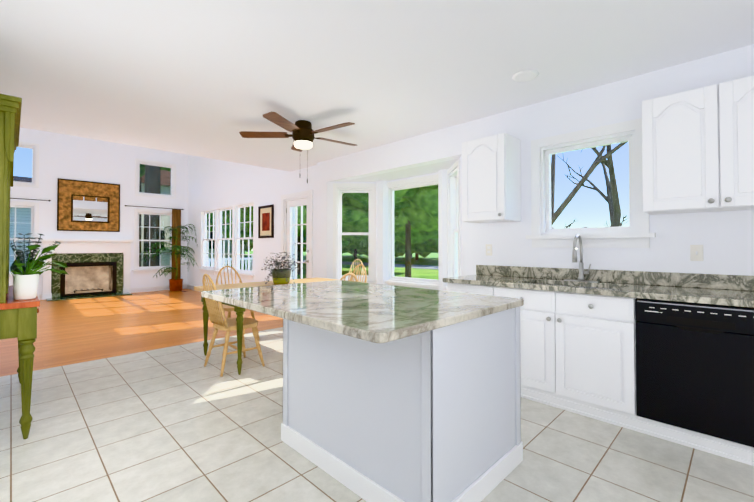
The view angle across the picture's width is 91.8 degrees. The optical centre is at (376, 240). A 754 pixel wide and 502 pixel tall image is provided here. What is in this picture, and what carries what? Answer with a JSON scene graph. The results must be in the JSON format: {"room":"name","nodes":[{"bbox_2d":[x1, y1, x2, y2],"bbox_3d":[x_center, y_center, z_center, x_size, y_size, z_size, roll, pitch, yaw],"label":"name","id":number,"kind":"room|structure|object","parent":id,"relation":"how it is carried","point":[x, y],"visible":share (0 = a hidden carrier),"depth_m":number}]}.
{"room":"kitchen","nodes":[
{"label":"kitchen","id":0,"kind":"room"},
{"bbox_2d":[9,127,187,294],"bbox_3d":[-6.965,-1.159,9.042,0.150,5.000,4.500,-1,-1,45],"label":"wall","id":1,"kind":"structure","parent":0,"point":[64,156],"depth_m":9.04},
{"bbox_2d":[9,201,38,279],"bbox_3d":[-8.018,-0.013,7.914,0.190,1.705,1.080,-1,-1,45],"label":"window","id":2,"kind":"structure","parent":1,"relation":"in","point":[34,216],"depth_m":8.19},
{"bbox_2d":[13,141,38,187],"bbox_3d":[-8.031,-1.696,7.952,0.152,0.980,0.980,-1,-1,45],"label":"window","id":3,"kind":"structure","parent":1,"relation":"in","point":[35,165],"depth_m":8.21},
{"bbox_2d":[57,178,119,231],"bbox_3d":[-6.977,-0.837,8.880,0.052,1.210,1.200,-1,-1,45],"label":"mirror","id":4,"kind":"object","parent":1,"relation":"attached to","point":[87,206],"visible":1,"depth_m":8.84},
{"bbox_2d":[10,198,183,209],"bbox_3d":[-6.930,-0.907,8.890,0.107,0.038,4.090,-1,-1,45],"label":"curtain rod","id":5,"kind":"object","parent":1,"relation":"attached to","point":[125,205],"visible":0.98,"depth_m":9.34},
{"bbox_2d":[171,209,180,278],"bbox_3d":[-5.588,0.226,10.170,0.024,2.203,0.230,-1,-1,45],"label":"panel","id":6,"kind":"object","parent":5,"relation":"hanging from","point":[176,217],"visible":0.48,"depth_m":10.17},
{"bbox_2d":[132,209,171,273],"bbox_3d":[-6.018,0.016,9.917,0.190,1.705,1.080,-1,-1,45],"label":"window","id":7,"kind":"structure","parent":1,"relation":"in","point":[145,268],"depth_m":9.79},
{"bbox_2d":[135,158,175,198],"bbox_3d":[-6.032,-1.666,9.955,0.152,0.980,0.980,-1,-1,45],"label":"window","id":8,"kind":"structure","parent":1,"relation":"in","point":[138,162],"depth_m":9.91},
{"bbox_2d":[131,284,185,292],"bbox_3d":[-5.916,1.294,9.939,0.014,0.120,1.341,-1,-1,45],"label":"baseboard","id":9,"kind":"structure","parent":1,"relation":"attached to","point":[155,288],"depth_m":9.80},
{"bbox_2d":[0,289,282,376],"bbox_3d":[-4.715,1.357,6.758,6.510,0.100,4.500,-1,-1,45],"label":"floor","id":10,"kind":"structure","parent":0,"point":[72,331],"depth_m":5.43},
{"bbox_2d":[41,239,133,300],"bbox_3d":[-7.010,0.651,8.891,0.998,1.375,1.750,-1,-1,45],"label":"fireplace","id":11,"kind":"object","parent":10,"relation":"on","point":[101,267],"visible":0.92,"depth_m":8.98},
{"bbox_2d":[141,224,197,290],"bbox_3d":[-5.420,0.442,9.495,1.114,1.809,1.193,-1,-1,45],"label":"palm plant","id":12,"kind":"object","parent":10,"relation":"on","point":[175,284],"visible":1,"depth_m":9.76},
{"bbox_2d":[187,155,316,285],"bbox_3d":[-3.174,-1.170,8.331,6.520,5.000,0.150,-1,-1,45],"label":"wall","id":13,"kind":"structure","parent":0,"point":[214,183],"depth_m":7.99},
{"bbox_2d":[186,284,199,291],"bbox_3d":[-3.606,1.275,8.609,5.164,0.120,0.014,-1,-1,45],"label":"baseboard","id":14,"kind":"structure","parent":13,"relation":"attached to","point":[191,287],"depth_m":10.20},
{"bbox_2d":[197,209,214,274],"bbox_3d":[-4.331,0.024,9.412,1.050,1.635,0.190,-1,-1,45],"label":"window","id":15,"kind":"structure","parent":13,"relation":"in","point":[205,269],"depth_m":9.62},
{"bbox_2d":[213,205,232,276],"bbox_3d":[-3.610,0.013,8.692,1.050,1.635,0.190,-1,-1,45],"label":"window","id":16,"kind":"structure","parent":13,"relation":"in","point":[219,224],"depth_m":8.89},
{"bbox_2d":[230,202,253,279],"bbox_3d":[-2.888,0.003,7.971,1.050,1.635,0.190,-1,-1,45],"label":"window","id":17,"kind":"structure","parent":13,"relation":"in","point":[246,274],"depth_m":8.13},
{"bbox_2d":[258,204,273,237],"bbox_3d":[-2.196,-0.376,7.212,0.570,0.640,0.030,-1,-1,45],"label":"picture frame","id":18,"kind":"object","parent":13,"relation":"attached to","point":[266,221],"visible":1,"depth_m":7.20},
{"bbox_2d":[281,190,312,278],"bbox_3d":[-1.389,0.226,6.489,0.990,2.155,0.186,-1,-1,45],"label":"glass door","id":19,"kind":"structure","parent":13,"relation":"attached to","point":[295,200],"depth_m":6.50},
{"bbox_2d":[0,327,753,501],"bbox_3d":[0.168,1.291,2.237,6.790,0.100,5.000,-1,-1,45],"label":"floor","id":20,"kind":"structure","parent":0,"point":[180,423],"depth_m":2.18},
{"bbox_2d":[0,94,39,438],"bbox_3d":[-2.892,0.183,2.550,1.424,2.125,0.766,-1,-1,45],"label":"hutch","id":21,"kind":"object","parent":20,"relation":"on","point":[18,319],"visible":1,"depth_m":2.25},
{"bbox_2d":[10,231,68,299],"bbox_3d":[-2.292,0.154,2.494,0.489,0.454,0.300,-1,-1,45],"label":"potted plant","id":22,"kind":"object","parent":21,"relation":"on","point":[25,282],"visible":1,"depth_m":2.43},
{"bbox_2d":[202,274,264,376],"bbox_3d":[-1.463,0.790,3.661,0.441,0.949,0.512,-1,-1,45],"label":"chair","id":23,"kind":"object","parent":20,"relation":"on","point":[228,325],"visible":0.88,"depth_m":3.58},
{"bbox_2d":[215,266,259,339],"bbox_3d":[-1.846,0.806,4.750,0.512,0.949,0.441,-1,-1,45],"label":"chair","id":24,"kind":"object","parent":20,"relation":"on","point":[229,309],"visible":0.35,"depth_m":4.78},
{"bbox_2d":[194,277,365,374],"bbox_3d":[-1.075,0.889,4.261,1.040,0.762,1.660,-1,-1,45],"label":"dining table","id":25,"kind":"object","parent":20,"relation":"on","point":[239,311],"visible":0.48,"depth_m":4.02},
{"bbox_2d":[261,252,302,283],"bbox_3d":[-1.134,0.317,4.317,0.474,0.380,0.492,-1,-1,45],"label":"potted plant","id":26,"kind":"object","parent":25,"relation":"on","point":[280,276],"visible":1,"depth_m":4.25},
{"bbox_2d":[340,273,357,281],"bbox_3d":[-0.445,0.792,3.775,0.512,0.949,0.441,-1,-1,45],"label":"chair","id":27,"kind":"object","parent":20,"relation":"on","point":[347,274],"visible":0.12,"depth_m":3.61},
{"bbox_2d":[349,264,366,281],"bbox_3d":[-0.410,0.813,5.210,0.441,0.949,0.512,-1,-1,45],"label":"chair","id":28,"kind":"object","parent":20,"relation":"on","point":[360,265],"visible":0.23,"depth_m":5.35},
{"bbox_2d":[281,306,522,501],"bbox_3d":[0.114,0.804,2.176,1.162,0.872,0.860,-1,-1,45],"label":"kitchen island","id":29,"kind":"object","parent":20,"relation":"on","point":[434,415],"visible":0.71,"depth_m":1.75},
{"bbox_2d":[201,280,523,342],"bbox_3d":[-0.166,0.349,2.242,1.670,0.036,1.175,-1,-1,45],"label":"island countertop","id":30,"kind":"structure","parent":29,"relation":"on","point":[376,313],"depth_m":1.86},
{"bbox_2d":[447,283,753,465],"bbox_3d":[2.172,0.808,2.307,3.737,0.868,0.632,-1,-1,45],"label":"base cabinet","id":31,"kind":"object","parent":20,"relation":"on","point":[681,373],"depth_m":2.35},
{"bbox_2d":[533,283,610,288],"bbox_3d":[1.539,0.475,2.922,0.716,0.192,0.426,-1,-1,45],"label":"sink","id":32,"kind":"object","parent":31,"relation":"in","point":[575,286],"depth_m":3.08},
{"bbox_2d":[443,265,753,307],"bbox_3d":[2.165,0.300,2.318,3.752,0.140,0.637,-1,-1,45],"label":"countertop","id":33,"kind":"structure","parent":31,"relation":"on","point":[727,290],"depth_m":2.72},
{"bbox_2d":[564,234,599,282],"bbox_3d":[1.677,0.143,3.044,0.260,0.396,0.219,-1,-1,45],"label":"faucet","id":34,"kind":"object","parent":33,"relation":"on","point":[581,277],"visible":0.98,"depth_m":3.08},
{"bbox_2d":[0,0,753,171],"bbox_3d":[-0.331,-1.467,2.422,7.700,0.300,4.500,-1,-1,45],"label":"ceiling","id":35,"kind":"structure","parent":0,"point":[211,79],"depth_m":2.66},
{"bbox_2d":[239,112,356,182],"bbox_3d":[-0.770,-0.961,3.995,1.311,0.664,1.304,-1,-1,45],"label":"ceiling fan","id":36,"kind":"object","parent":35,"relation":"hanging from","point":[302,134],"visible":1,"depth_m":3.91},
{"bbox_2d":[512,70,538,81],"bbox_3d":[1.175,-1.303,2.895,0.196,0.011,0.196,-1,-1,45],"label":"recessed light","id":37,"kind":"object","parent":35,"relation":"in","point":[524,75],"visible":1,"depth_m":2.88},
{"bbox_2d":[317,44,753,290],"bbox_3d":[1.691,-0.167,3.776,6.780,2.860,0.740,-1,-1,45],"label":"wall","id":38,"kind":"structure","parent":0,"point":[725,239],"depth_m":3.39},
{"bbox_2d":[333,183,376,283],"bbox_3d":[-0.347,-0.085,5.750,0.760,1.625,0.170,0,-1,0],"label":"window","id":39,"kind":"structure","parent":38,"relation":"in","point":[339,189],"depth_m":5.73},
{"bbox_2d":[385,174,438,289],"bbox_3d":[0.530,-0.092,5.316,1.200,1.625,0.160,-1,-1,45],"label":"bay window","id":40,"kind":"structure","parent":38,"relation":"in","point":[423,283],"depth_m":5.43},
{"bbox_2d":[444,159,460,290],"bbox_3d":[0.966,-0.104,4.440,0.170,1.625,0.760,0,-1,0],"label":"bay window","id":41,"kind":"structure","parent":38,"relation":"in","point":[454,220],"depth_m":4.69},
{"bbox_2d":[486,244,491,255],"bbox_3d":[1.156,0.093,3.775,0.070,0.116,0.008,-1,-1,45],"label":"outlet","id":42,"kind":"object","parent":38,"relation":"attached to","point":[488,246],"depth_m":3.77},
{"bbox_2d":[462,133,520,222],"bbox_3d":[1.117,-0.585,3.584,0.450,0.790,0.346,-1,-1,45],"label":"upper cabinet","id":43,"kind":"object","parent":38,"relation":"attached to","point":[491,165],"depth_m":3.44},
{"bbox_2d":[526,118,655,247],"bbox_3d":[1.818,-0.448,3.179,0.980,1.015,0.190,-1,-1,45],"label":"kitchen window","id":44,"kind":"structure","parent":38,"relation":"in","point":[635,233],"depth_m":3.13},
{"bbox_2d":[690,245,702,260],"bbox_3d":[2.301,0.086,2.629,0.070,0.116,0.015,-1,-1,45],"label":"outlet","id":45,"kind":"object","parent":38,"relation":"attached to","point":[696,252],"depth_m":2.63},
{"bbox_2d":[642,76,753,214],"bbox_3d":[2.301,-0.602,2.402,0.866,0.790,0.346,-1,-1,45],"label":"upper cabinet","id":46,"kind":"object","parent":38,"relation":"attached to","point":[697,150],"depth_m":2.37},
{"label":"outside","id":47,"kind":"structure","parent":0,"visible":0},
{"bbox_2d":[98,251,438,294],"bbox_3d":[0.073,2.062,28.112,200.000,0.320,200.000,-1,-1,45],"label":"lawn","id":48,"kind":"structure","parent":47,"point":[347,258],"depth_m":28.61},
{"bbox_2d":[9,170,244,270],"bbox_3d":[-21.665,-2.730,21.270,19.800,9.100,30.300,-1,-1,45],"label":"house","id":49,"kind":"structure","parent":48,"relation":"on","point":[166,182],"depth_m":26.59},
{"bbox_2d":[143,165,159,266],"bbox_3d":[-9.306,-2.921,15.028,0.437,9.300,4.796,1,-1,-34],"label":"tree","id":50,"kind":"object","parent":48,"relation":"on","point":[150,171],"depth_m":13.07},
{"bbox_2d":[206,207,294,278],"bbox_3d":[-1.768,0.014,9.241,5.900,3.020,3.030,-1,-1,45],"label":"deck","id":51,"kind":"object","parent":48,"relation":"on","point":[293,241],"depth_m":11.23},
{"bbox_2d":[349,259,363,273],"bbox_3d":[-0.570,0.922,8.966,0.441,0.949,0.512,0,-1,20],"label":"dining chair","id":52,"kind":"object","parent":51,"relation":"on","point":[355,266],"depth_m":9.18},
{"bbox_2d":[394,250,404,256],"bbox_3d":[5.711,-0.208,30.703,15.659,4.334,5.083,-1,-1,45],"label":"tree","id":53,"kind":"object","parent":48,"relation":"on","point":[399,254],"depth_m":33.78},
{"bbox_2d":[551,142,628,227],"bbox_3d":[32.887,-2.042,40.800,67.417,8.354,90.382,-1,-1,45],"label":"tree","id":54,"kind":"object","parent":48,"relation":"on","point":[603,160],"depth_m":11.10}
]}

